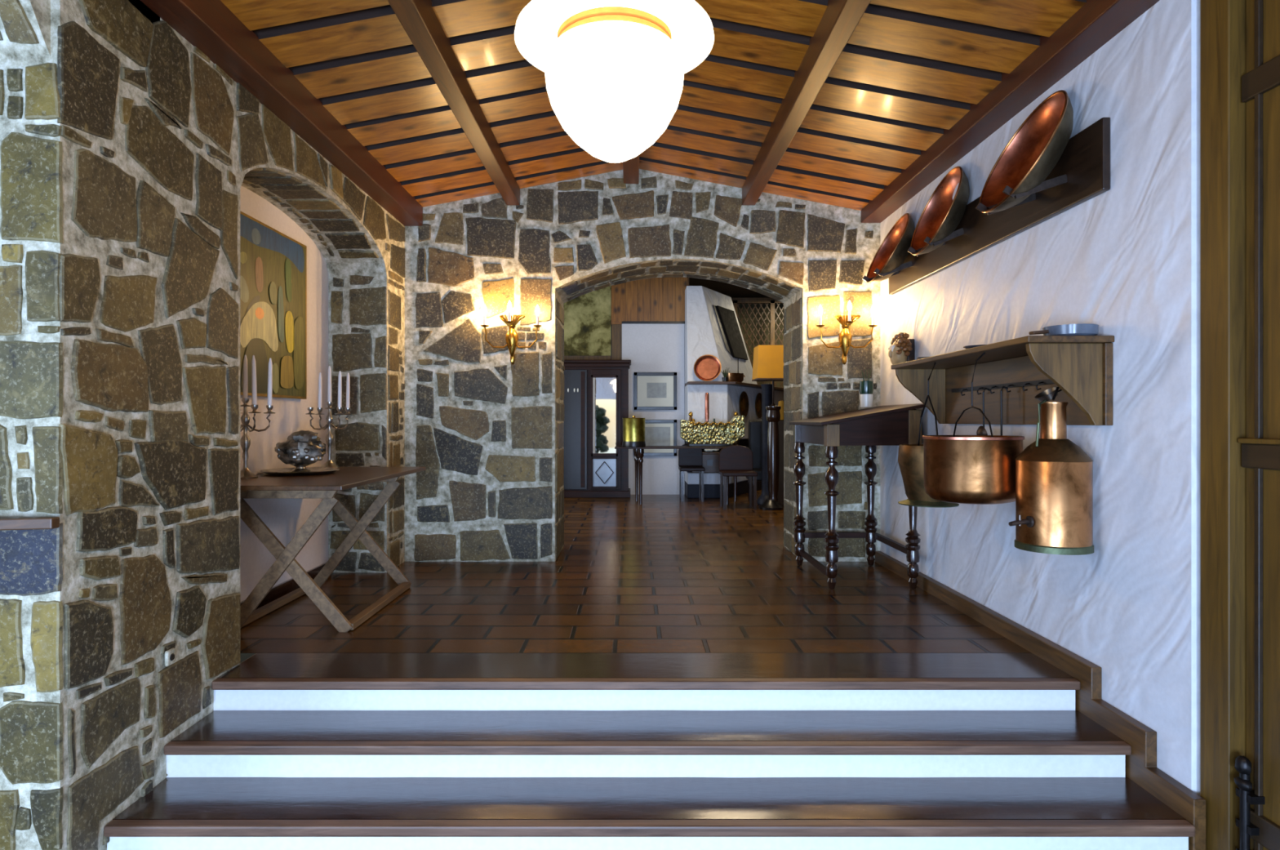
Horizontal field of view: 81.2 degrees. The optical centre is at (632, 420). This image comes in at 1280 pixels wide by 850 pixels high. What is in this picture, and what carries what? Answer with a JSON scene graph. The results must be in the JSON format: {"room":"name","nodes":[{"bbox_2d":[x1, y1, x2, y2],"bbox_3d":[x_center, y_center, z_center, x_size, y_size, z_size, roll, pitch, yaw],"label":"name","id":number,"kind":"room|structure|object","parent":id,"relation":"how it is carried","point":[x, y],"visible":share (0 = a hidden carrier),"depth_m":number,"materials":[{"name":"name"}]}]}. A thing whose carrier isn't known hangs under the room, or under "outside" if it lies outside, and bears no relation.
{"room":"entrance hall","nodes":[
{"label":"entrance hall","id":0,"kind":"room"},
{"bbox_2d":[0,0,404,849],"bbox_3d":[-2.698,-0.170,3.925,1.804,3.420,4.050,0,0,0],"label":"wall","id":1,"kind":"structure","parent":0,"point":[127,153],"depth_m":2.67,"materials":[{"name":"stone"}]},
{"bbox_2d":[0,516,59,530],"bbox_3d":[-2.195,0.318,2.237,0.810,0.035,0.193,0,0,0],"label":"wooden ledge","id":2,"kind":"object","parent":1,"relation":"attached to","point":[6,522],"visible":1,"depth_m":2.29,"materials":[{"name":"brown wood"}]},
{"bbox_2d":[164,648,174,666],"bbox_3d":[-1.789,0.916,2.890,0.018,0.060,0.050,0,0,0],"label":"outlet","id":3,"kind":"object","parent":1,"relation":"attached to","point":[169,654],"visible":1,"depth_m":2.88,"materials":[{"name":"white plastic"}]},
{"bbox_2d":[140,0,422,226],"bbox_3d":[-1.748,-1.627,1.720,0.165,0.165,8.440,0,0,0],"label":"ceiling beam","id":4,"kind":"structure","parent":1,"relation":"attached to","point":[210,26],"depth_m":3.58,"materials":[{"name":"red wood"}]},
{"bbox_2d":[240,186,328,601],"bbox_3d":[-2.240,-0.170,4.460,0.001,2.620,2.120,0,0,0],"label":"wall niche","id":5,"kind":"object","parent":1,"relation":"in","point":[284,517],"depth_m":4.84,"materials":[{"name":"paint"}]},
{"bbox_2d":[240,210,306,399],"bbox_3d":[-2.217,-0.662,4.375,0.040,1.035,1.350,0,0,0],"label":"painting","id":6,"kind":"object","parent":5,"relation":"attached to","point":[273,264],"visible":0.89,"depth_m":4.57,"materials":[{"name":"paint"}]},
{"bbox_2d":[240,562,326,609],"bbox_3d":[-2.229,1.077,4.470,0.022,0.085,2.060,0,0,0],"label":"baseboard","id":7,"kind":"structure","parent":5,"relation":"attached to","point":[277,591],"depth_m":4.75,"materials":[{"name":"brown wood"}]},
{"bbox_2d":[612,324,622,359],"bbox_3d":[-1.350,-0.630,11.455,2.500,3.500,0.190,0,0,0],"label":"panel","id":8,"kind":"object","parent":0,"point":[616,328],"depth_m":11.36,"materials":[{"name":"brown wood"}]},
{"bbox_2d":[564,285,612,359],"bbox_3d":[-0.833,-1.531,11.453,1.243,1.217,0.095,0,0,0],"label":"tapestry","id":9,"kind":"object","parent":8,"relation":"attached to","point":[588,326],"visible":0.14,"depth_m":11.40,"materials":[{"name":"green fabric"}]},
{"bbox_2d":[240,489,1031,653],"bbox_3d":[0.800,1.120,9.296,6.800,0.001,11.408,0,0,0],"label":"floor","id":10,"kind":"structure","parent":0,"point":[664,573],"depth_m":4.58,"materials":[{"name":"tile"}]},
{"bbox_2d":[240,466,426,631],"bbox_3d":[-1.817,0.731,4.420,0.775,0.821,1.500,0,0,0],"label":"trestle table","id":11,"kind":"object","parent":10,"relation":"on","point":[325,486],"visible":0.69,"depth_m":3.95,"materials":[{"name":"brown wood"}]},
{"bbox_2d":[240,397,275,479],"bbox_3d":[-2.147,0.098,4.140,0.256,0.445,0.254,0,0,0],"label":"candelabrum","id":12,"kind":"object","parent":11,"relation":"on","point":[245,441],"visible":0.73,"depth_m":4.13,"materials":[{"name":"silver metal"}]},
{"bbox_2d":[243,354,248,397],"bbox_3d":[-2.147,-0.241,4.140,0.025,0.250,0.024,0,0,0],"label":"candle","id":13,"kind":"object","parent":12,"relation":"on","point":[245,359],"visible":1,"depth_m":4.13,"materials":[{"name":"white wax"}]},
{"bbox_2d":[251,355,257,404],"bbox_3d":[-2.054,-0.216,4.053,0.031,0.280,0.024,0,0,26],"label":"candle","id":14,"kind":"object","parent":12,"relation":"on","point":[254,389],"visible":1,"depth_m":4.05,"materials":[{"name":"white wax"}]},
{"bbox_2d":[266,357,272,404],"bbox_3d":[-2.056,-0.216,4.234,0.025,0.280,0.024,1,1,0],"label":"candle","id":15,"kind":"object","parent":12,"relation":"on","point":[270,364],"visible":1,"depth_m":4.22,"materials":[{"name":"white wax"}]},
{"bbox_2d":[259,466,340,475],"bbox_3d":[-2.000,0.307,4.500,0.444,0.024,0.444,0,0,0],"label":"tray","id":16,"kind":"object","parent":11,"relation":"on","point":[313,470],"visible":0.97,"depth_m":4.44,"materials":[{"name":"silver metal"}]},
{"bbox_2d":[274,430,325,471],"bbox_3d":[-2.008,0.183,4.500,0.301,0.250,0.233,0,0,0],"label":"tureen","id":17,"kind":"object","parent":16,"relation":"on","point":[301,449],"visible":0.99,"depth_m":4.44,"materials":[{"name":"silver metal"}]},
{"bbox_2d":[306,401,352,468],"bbox_3d":[-2.017,0.098,4.970,0.248,0.445,0.247,0,0,-5],"label":"candelabrum","id":18,"kind":"object","parent":11,"relation":"on","point":[329,419],"visible":0.97,"depth_m":4.96,"materials":[{"name":"silver metal"}]},
{"bbox_2d":[317,372,321,407],"bbox_3d":[-2.115,-0.201,5.053,0.025,0.250,0.024,1,0,0],"label":"candle","id":19,"kind":"object","parent":18,"relation":"on","point":[319,404],"visible":1,"depth_m":5.04,"materials":[{"name":"white wax"}]},
{"bbox_2d":[327,365,331,401],"bbox_3d":[-2.017,-0.241,4.970,0.025,0.250,0.024,0,0,0],"label":"candle","id":20,"kind":"object","parent":18,"relation":"on","point":[329,379],"visible":1,"depth_m":4.96,"materials":[{"name":"white wax"}]},
{"bbox_2d":[337,370,342,407],"bbox_3d":[-1.915,-0.201,4.885,0.025,0.250,0.024,1,0,0],"label":"candle","id":21,"kind":"object","parent":18,"relation":"on","point":[340,376],"visible":1,"depth_m":4.88,"materials":[{"name":"white wax"}]},
{"bbox_2d":[346,372,350,408],"bbox_3d":[-1.931,-0.201,5.069,0.025,0.250,0.024,1,0,0],"label":"candle","id":22,"kind":"object","parent":18,"relation":"on","point":[348,380],"visible":1,"depth_m":5.06,"materials":[{"name":"white wax"}]},
{"bbox_2d":[564,360,631,497],"bbox_3d":[-0.690,0.120,11.040,1.340,2.000,0.480,0,0,0],"label":"armoire","id":23,"kind":"object","parent":10,"relation":"on","point":[596,392],"visible":0.77,"depth_m":10.83,"materials":[{"name":"brown wood"}]},
{"bbox_2d":[592,377,616,453],"bbox_3d":[-0.405,-0.073,10.828,0.335,1.100,0.005,0,0,-1],"label":"mirror","id":24,"kind":"object","parent":23,"relation":"on","point":[604,388],"depth_m":10.83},
{"bbox_2d":[614,445,737,504],"bbox_3d":[0.619,0.738,10.240,1.711,0.765,0.620,0,0,0],"label":"dining table","id":25,"kind":"object","parent":10,"relation":"on","point":[638,452],"visible":0.59,"depth_m":9.99,"materials":[{"name":"brown wood"}]},
{"bbox_2d":[622,415,645,447],"bbox_3d":[0.021,0.141,10.120,0.316,0.425,0.316,0,0,0],"label":"canister","id":26,"kind":"object","parent":25,"relation":"on","point":[633,428],"visible":0.99,"depth_m":9.99,"materials":[{"name":"gold metal"}]},
{"bbox_2d":[687,411,695,445],"bbox_3d":[0.819,0.115,10.475,0.099,0.478,0.100,0,0,-42],"label":"figurine","id":27,"kind":"object","parent":25,"relation":"on","point":[690,414],"visible":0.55,"depth_m":10.46,"materials":[{"name":"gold metal"}]},
{"bbox_2d":[680,415,744,446],"bbox_3d":[1.102,0.144,10.311,0.875,0.420,0.218,0,0,0],"label":"planter","id":28,"kind":"object","parent":25,"relation":"on","point":[699,433],"visible":1,"depth_m":10.23,"materials":[{"name":"gold metal"}]},
{"bbox_2d":[733,411,738,444],"bbox_3d":[1.450,0.116,10.475,0.098,0.476,0.100,0,0,-41],"label":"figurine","id":29,"kind":"object","parent":25,"relation":"on","point":[735,412],"visible":0.23,"depth_m":10.45,"materials":[{"name":"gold metal"}]},
{"bbox_2d":[678,443,704,501],"bbox_3d":[0.830,0.720,10.492,0.340,0.800,0.405,0,0,0],"label":"dining chair","id":30,"kind":"object","parent":10,"relation":"on","point":[689,460],"visible":0.81,"depth_m":10.66,"materials":[{"name":"brown wood"}]},
{"bbox_2d":[684,285,783,497],"bbox_3d":[1.847,-0.430,11.955,2.103,3.100,2.690,0,0,0],"label":"fireplace","id":31,"kind":"object","parent":10,"relation":"on","point":[712,326],"visible":0.53,"depth_m":10.91,"materials":[{"name":"white paint"}]},
{"bbox_2d":[690,451,719,472],"bbox_3d":[1.120,0.607,10.899,0.540,0.295,0.213,0,0,0],"label":"wooden chest","id":32,"kind":"object","parent":31,"relation":"on","point":[710,460],"visible":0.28,"depth_m":10.80,"materials":[{"name":"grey wood"}]},
{"bbox_2d":[704,448,719,451],"bbox_3d":[1.153,0.425,10.885,0.216,0.052,0.092,0,0,-6],"label":"crumpled paper","id":33,"kind":"object","parent":32,"relation":"on","point":[705,450],"visible":0.7,"depth_m":10.85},
{"bbox_2d":[705,392,709,422],"bbox_3d":[1.071,-0.188,10.712,0.060,0.430,0.059,0,0,0],"label":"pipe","id":34,"kind":"object","parent":31,"relation":"attached to","point":[707,397],"visible":0.96,"depth_m":10.69,"materials":[{"name":"orange metal"}]},
{"bbox_2d":[693,354,721,381],"bbox_3d":[1.078,-0.753,10.691,0.394,0.386,0.136,0,0,11],"label":"pan","id":35,"kind":"object","parent":31,"relation":"on","point":[707,367],"visible":1,"depth_m":10.71,"materials":[{"name":"orange metal"}]},
{"bbox_2d":[684,285,757,384],"bbox_3d":[1.404,-1.268,11.689,1.218,1.425,1.815,0,0,0],"label":"hood","id":36,"kind":"object","parent":31,"relation":"attached to","point":[712,326],"depth_m":10.99,"materials":[{"name":"white paint"}]},
{"bbox_2d":[720,367,729,381],"bbox_3d":[1.325,-0.658,10.666,0.151,0.205,0.140,0,0,0],"label":"mantel plant","id":37,"kind":"object","parent":31,"relation":"on","point":[725,378],"visible":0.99,"depth_m":10.64,"materials":[{"name":"green plant"}]},
{"bbox_2d":[684,381,783,391],"bbox_3d":[1.848,-0.537,11.955,2.101,0.035,2.690,0,0,0],"label":"mantel shelf","id":38,"kind":"object","parent":31,"relation":"attached to","point":[743,385],"depth_m":10.75,"materials":[{"name":"brown wood"}]},
{"bbox_2d":[726,373,744,382],"bbox_3d":[1.485,-0.621,10.830,0.374,0.130,0.137,0,0,-28],"label":"pot","id":39,"kind":"object","parent":31,"relation":"on","point":[739,377],"visible":0.76,"depth_m":10.76,"materials":[{"name":"brown metal"}]},
{"bbox_2d":[738,391,748,417],"bbox_3d":[1.673,-0.240,11.268,0.035,0.400,0.400,0,0,28],"label":"plaque","id":40,"kind":"object","parent":31,"relation":"attached to","point":[744,400],"visible":0.95,"depth_m":11.28,"materials":[{"name":"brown wood"}]},
{"bbox_2d":[755,392,761,417],"bbox_3d":[2.015,-0.240,11.902,0.035,0.400,0.400,0,0,28],"label":"plaque","id":41,"kind":"object","parent":31,"relation":"attached to","point":[758,398],"visible":0.89,"depth_m":11.88,"materials":[{"name":"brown wood"}]},
{"bbox_2d":[719,444,757,509],"bbox_3d":[1.351,0.720,9.553,0.440,0.800,0.405,0,0,0],"label":"dining chair","id":42,"kind":"object","parent":10,"relation":"on","point":[734,460],"visible":1,"depth_m":9.72,"materials":[{"name":"brown wood"}]},
{"bbox_2d":[746,419,761,502],"bbox_3d":[1.790,0.555,10.325,0.380,1.130,0.450,0,0,0],"label":"dining chair","id":43,"kind":"object","parent":10,"relation":"on","point":[754,426],"visible":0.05,"depth_m":10.45,"materials":[{"name":"black leather"}]},
{"bbox_2d":[756,383,772,505],"bbox_3d":[1.787,0.315,9.900,0.270,1.610,0.270,0,0,0],"label":"wooden column","id":44,"kind":"structure","parent":10,"relation":"on","point":[766,388],"depth_m":9.84,"materials":[{"name":"brown wood"}]},
{"bbox_2d":[751,345,783,510],"bbox_3d":[1.754,0.091,9.450,0.416,2.057,0.416,0,0,0],"label":"floor lamp","id":45,"kind":"object","parent":10,"relation":"on","point":[768,360],"visible":0.98,"depth_m":9.38,"materials":[{"name":"black wood"}]},
{"bbox_2d":[777,419,783,506],"bbox_3d":[1.980,0.555,9.800,0.240,1.129,0.200,0,0,0],"label":"stand","id":46,"kind":"object","parent":10,"relation":"on","point":[780,424],"visible":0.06,"depth_m":9.70,"materials":[{"name":"brown wood"}]},
{"bbox_2d":[777,400,783,419],"bbox_3d":[1.950,-0.140,9.750,0.110,0.260,0.110,0,0,0],"label":"jar","id":47,"kind":"object","parent":46,"relation":"on","point":[780,403],"visible":0.48,"depth_m":9.70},
{"bbox_2d":[789,403,926,589],"bbox_3d":[1.593,0.502,5.360,0.725,1.236,1.000,0,0,0],"label":"table","id":48,"kind":"object","parent":10,"relation":"on","point":[870,428],"visible":0.94,"depth_m":4.94,"materials":[{"name":"brown wood"}]},
{"bbox_2d":[859,368,873,407],"bbox_3d":[1.775,-0.248,5.660,0.104,0.298,0.104,0,0,0],"label":"potted plant","id":49,"kind":"object","parent":48,"relation":"on","point":[866,387],"visible":1,"depth_m":5.62,"materials":[{"name":"green plant"}]},
{"bbox_2d":[859,394,873,407],"bbox_3d":[1.775,-0.149,5.660,0.096,0.100,0.096,0,0,0],"label":"pot","id":50,"kind":"object","parent":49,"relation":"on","point":[866,400],"depth_m":5.62,"materials":[{"name":"ceramic"}]},
{"bbox_2d":[404,168,879,561],"bbox_3d":[0.080,-0.445,6.298,3.880,3.170,0.764,0,0,0],"label":"wall","id":51,"kind":"structure","parent":0,"point":[486,431],"depth_m":5.92,"materials":[{"name":"stone"}]},
{"bbox_2d":[387,0,519,204],"bbox_3d":[-0.947,-1.790,1.720,0.107,0.160,8.440,0,0,0],"label":"ceiling beam","id":52,"kind":"structure","parent":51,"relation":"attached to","point":[419,20],"depth_m":3.86,"materials":[{"name":"brown wood"}]},
{"bbox_2d":[480,301,541,364],"bbox_3d":[-0.945,-0.682,5.806,0.478,0.484,0.199,0,0,0],"label":"wall sconce","id":53,"kind":"object","parent":51,"relation":"attached to","point":[512,336],"visible":1,"depth_m":5.81,"materials":[{"name":"gold metal"}]},
{"bbox_2d":[622,154,639,183],"bbox_3d":[-0.010,-1.960,1.720,0.120,0.160,8.440,0,0,0],"label":"ceiling beam","id":54,"kind":"structure","parent":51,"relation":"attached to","point":[630,166],"depth_m":5.62,"materials":[{"name":"brown wood"}]},
{"bbox_2d":[742,0,871,204],"bbox_3d":[0.922,-1.790,1.720,0.105,0.160,8.440,0,0,0],"label":"ceiling beam","id":55,"kind":"structure","parent":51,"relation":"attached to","point":[840,19],"depth_m":3.86,"materials":[{"name":"brown wood"}]},
{"bbox_2d":[816,300,877,364],"bbox_3d":[1.670,-0.682,5.806,0.478,0.484,0.199,0,0,0],"label":"wall sconce","id":56,"kind":"object","parent":51,"relation":"attached to","point":[845,337],"visible":1,"depth_m":5.81,"materials":[{"name":"gold metal"}]},
{"bbox_2d":[611,276,688,324],"bbox_3d":[0.270,-1.923,11.355,1.180,0.915,0.090,0,0,0],"label":"panel","id":57,"kind":"object","parent":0,"point":[654,299],"visible":0.58,"depth_m":11.31,"materials":[{"name":"brown wood"}]},
{"bbox_2d":[220,0,1086,210],"bbox_3d":[0.000,-1.853,1.690,3.800,0.406,8.580,0,0,0],"label":"ceiling","id":58,"kind":"structure","parent":0,"point":[908,71],"depth_m":4.01,"materials":[{"name":"brown wood"}]},
{"bbox_2d":[514,0,714,162],"bbox_3d":[-0.043,-1.252,1.800,0.477,1.256,0.477,0,0,0],"label":"pendant lamp","id":59,"kind":"object","parent":58,"relation":"hanging from","point":[615,70],"visible":1,"depth_m":1.69,"materials":[{"name":"white glass"}]},
{"bbox_2d":[622,324,684,494],"bbox_3d":[0.315,-0.172,11.400,0.950,2.585,0.200,0,0,0],"label":"wall partition","id":60,"kind":"structure","parent":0,"point":[650,348],"depth_m":11.30,"materials":[{"name":"white paint"}]},
{"bbox_2d":[622,321,684,324],"bbox_3d":[0.320,-1.482,11.305,0.960,0.035,0.050,0,0,0],"label":"trim","id":61,"kind":"structure","parent":60,"relation":"attached to","point":[623,322],"depth_m":11.28,"materials":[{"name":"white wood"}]},
{"bbox_2d":[634,372,676,409],"bbox_3d":[0.348,-0.446,11.280,0.649,0.568,0.036,0,0,0],"label":"framed print","id":62,"kind":"object","parent":60,"relation":"attached to","point":[652,390],"visible":1,"depth_m":11.28,"materials":[{"name":"black wood"}]},
{"bbox_2d":[646,382,666,397],"bbox_3d":[0.367,-0.458,11.279,0.296,0.229,0.004,0,0,0],"label":"print","id":63,"kind":"object","parent":62,"relation":"attached to","point":[653,389],"depth_m":11.28},
{"bbox_2d":[644,419,676,455],"bbox_3d":[0.348,0.260,11.280,0.649,0.549,0.036,0,0,0],"label":"framed print","id":64,"kind":"object","parent":60,"relation":"attached to","point":[657,432],"visible":0.62,"depth_m":11.28,"materials":[{"name":"black wood"}]},
{"bbox_2d":[563,276,782,515],"bbox_3d":[0.800,-0.630,6.675,6.800,3.500,0.010,0,0,0],"label":"wall","id":65,"kind":"structure","parent":0,"point":[660,277],"depth_m":6.68,"materials":[{"name":"white paint"}]},
{"bbox_2d":[688,277,770,298],"bbox_3d":[0.800,-2.380,10.840,6.800,0.001,8.320,0,0,0],"label":"ceiling","id":66,"kind":"structure","parent":0,"point":[732,291],"depth_m":13.46,"materials":[{"name":"brown wood"}]},
{"bbox_2d":[731,298,783,387],"bbox_3d":[2.350,-0.630,14.600,3.700,3.500,0.001,0,0,0],"label":"wall","id":67,"kind":"structure","parent":0,"point":[740,305],"depth_m":14.60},
{"bbox_2d":[732,297,783,387],"bbox_3d":[2.675,-0.605,14.185,1.550,3.450,0.070,0,0,0],"label":"lattice screen","id":68,"kind":"object","parent":67,"relation":"attached to","point":[736,301],"visible":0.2,"depth_m":14.17,"materials":[{"name":"brown wood"}]},
{"bbox_2d":[880,0,1200,795],"bbox_3d":[2.030,-0.120,4.275,0.120,3.320,3.350,0,0,0],"label":"wall","id":69,"kind":"structure","parent":0,"point":[1125,260],"depth_m":3.01,"materials":[{"name":"white paint"}]},
{"bbox_2d":[862,117,1110,294],"bbox_3d":[1.810,-1.100,4.355,0.318,0.300,2.570,0,0,0],"label":"wall shelf","id":70,"kind":"object","parent":69,"relation":"attached to","point":[1082,173],"visible":0.82,"depth_m":3.58,"materials":[{"name":"brown wood"}]},
{"bbox_2d":[866,213,915,283],"bbox_3d":[1.835,-1.222,5.300,0.298,0.481,0.538,0,0,0],"label":"basin","id":71,"kind":"object","parent":70,"relation":"on","point":[892,252],"visible":0.96,"depth_m":5.29,"materials":[{"name":"brown metal"}]},
{"bbox_2d":[911,166,969,255],"bbox_3d":[1.854,-1.259,4.495,0.274,0.512,0.554,0,0,0],"label":"copper pan","id":72,"kind":"object","parent":70,"relation":"on","point":[941,215],"visible":0.98,"depth_m":4.59,"materials":[{"name":"brown metal"}]},
{"bbox_2d":[979,89,1073,213],"bbox_3d":[1.822,-1.237,3.457,0.318,0.528,0.590,0,0,0],"label":"copper pan","id":73,"kind":"object","parent":70,"relation":"on","point":[1033,152],"visible":0.94,"depth_m":3.54,"materials":[{"name":"brown metal"}]},
{"bbox_2d":[890,335,1114,425],"bbox_3d":[1.792,-0.164,3.855,0.354,0.367,1.620,0,0,0],"label":"shelf","id":74,"kind":"object","parent":69,"relation":"attached to","point":[1028,366],"visible":0.98,"depth_m":3.65,"materials":[{"name":"brown wood"}]},
{"bbox_2d":[888,332,914,364],"bbox_3d":[1.884,-0.495,5.249,0.168,0.251,0.222,0,0,0],"label":"mask","id":75,"kind":"object","parent":74,"relation":"on","point":[901,349],"visible":0.94,"depth_m":5.20,"materials":[{"name":"ceramic"}]},
{"bbox_2d":[897,362,959,507],"bbox_3d":[1.625,0.070,4.100,0.314,0.780,0.314,0,0,0],"label":"vessel","id":76,"kind":"object","parent":74,"relation":"hanging from","point":[910,456],"visible":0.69,"depth_m":4.02,"materials":[{"name":"orange metal"}]},
{"bbox_2d":[921,351,1024,504],"bbox_3d":[1.593,0.029,3.500,0.438,0.702,0.438,0,0,0],"label":"copper pot","id":77,"kind":"object","parent":74,"relation":"hanging from","point":[973,469],"visible":0.98,"depth_m":3.32,"materials":[{"name":"orange metal"}]},
{"bbox_2d":[962,344,985,348],"bbox_3d":[1.740,-0.359,3.720,0.170,0.023,0.170,0,0,0],"label":"plate","id":78,"kind":"object","parent":74,"relation":"on","point":[975,345],"visible":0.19,"depth_m":3.68,"materials":[{"name":"silver metal"}]},
{"bbox_2d":[976,386,990,435],"bbox_3d":[1.856,-0.032,3.950,0.067,0.290,0.071,0,0,43],"label":"ladle","id":79,"kind":"object","parent":74,"relation":"hanging from","point":[981,430],"visible":0.63,"depth_m":3.94,"materials":[{"name":"black metal"}]},
{"bbox_2d":[976,425,987,435],"bbox_3d":[1.849,0.070,3.950,0.042,0.087,0.090,0,0,0],"label":"ladle bowl","id":80,"kind":"object","parent":79,"relation":"on","point":[981,430],"depth_m":3.93,"materials":[{"name":"brown metal"}]},
{"bbox_2d":[1000,386,1008,435],"bbox_3d":[1.868,-0.018,3.780,0.090,0.317,0.090,0,0,0],"label":"ladle","id":81,"kind":"object","parent":74,"relation":"hanging from","point":[1001,390],"visible":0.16,"depth_m":3.78,"materials":[{"name":"black metal"}]},
{"bbox_2d":[1008,386,1093,555],"bbox_3d":[1.760,0.188,3.200,0.388,0.725,0.298,0,0,0],"label":"jug","id":82,"kind":"object","parent":74,"relation":"hanging from","point":[1054,475],"visible":0.98,"depth_m":3.09,"materials":[{"name":"metal"}]},
{"bbox_2d":[1008,515,1034,527],"bbox_3d":[1.631,0.422,3.117,0.126,0.054,0.046,0,0,-29],"label":"tap","id":83,"kind":"object","parent":82,"relation":"on","point":[1027,521],"depth_m":3.12,"materials":[{"name":"brown metal"}]},
{"bbox_2d":[1034,386,1062,401],"bbox_3d":[1.855,-0.126,3.311,0.125,0.089,0.097,0,0,31],"label":"lid","id":84,"kind":"object","parent":82,"relation":"attached to","point":[1047,394],"visible":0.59,"depth_m":3.32,"materials":[{"name":"silver metal"}]},
{"bbox_2d":[1028,323,1098,335],"bbox_3d":[1.839,-0.373,3.155,0.259,0.050,0.208,0,0,-36],"label":"skillet","id":85,"kind":"object","parent":74,"relation":"on","point":[1082,329],"visible":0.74,"depth_m":3.09,"materials":[{"name":"silver metal"}]},
{"bbox_2d":[860,0,1159,222],"bbox_3d":[1.903,-1.640,1.720,0.175,0.140,8.440,0,0,0],"label":"ceiling beam","id":86,"kind":"structure","parent":69,"relation":"attached to","point":[1096,22],"depth_m":3.61,"materials":[{"name":"red wood"}]},
{"bbox_2d":[875,551,1205,849],"bbox_3d":[1.948,1.288,4.245,0.045,0.505,3.370,0,0,0],"label":"baseboard","id":87,"kind":"structure","parent":69,"relation":"attached to","point":[1140,766],"depth_m":3.13,"materials":[{"name":"brown wood"}]},
{"bbox_3d":[0.000,1.521,-5.700,12.000,0.001,16.600,0,0,0],"label":"floor","id":88,"kind":"structure","parent":0,"visible":0},
{"bbox_2d":[103,653,1195,849],"bbox_3d":[0.058,1.321,3.079,3.735,0.403,1.066,0,0,0],"label":"staircase","id":89,"kind":"structure","parent":88,"relation":"on","point":[295,751],"depth_m":2.90,"materials":[{"name":"brown wood"}]},
{"label":"wall","id":90,"kind":"structure","parent":0,"visible":0},
{"bbox_2d":[1200,0,1279,849],"bbox_3d":[2.022,-0.155,1.900,0.116,3.350,1.400,0,0,0],"label":"door","id":91,"kind":"structure","parent":90,"relation":"in","point":[1240,39],"depth_m":2.48,"materials":[{"name":"brown wood"}]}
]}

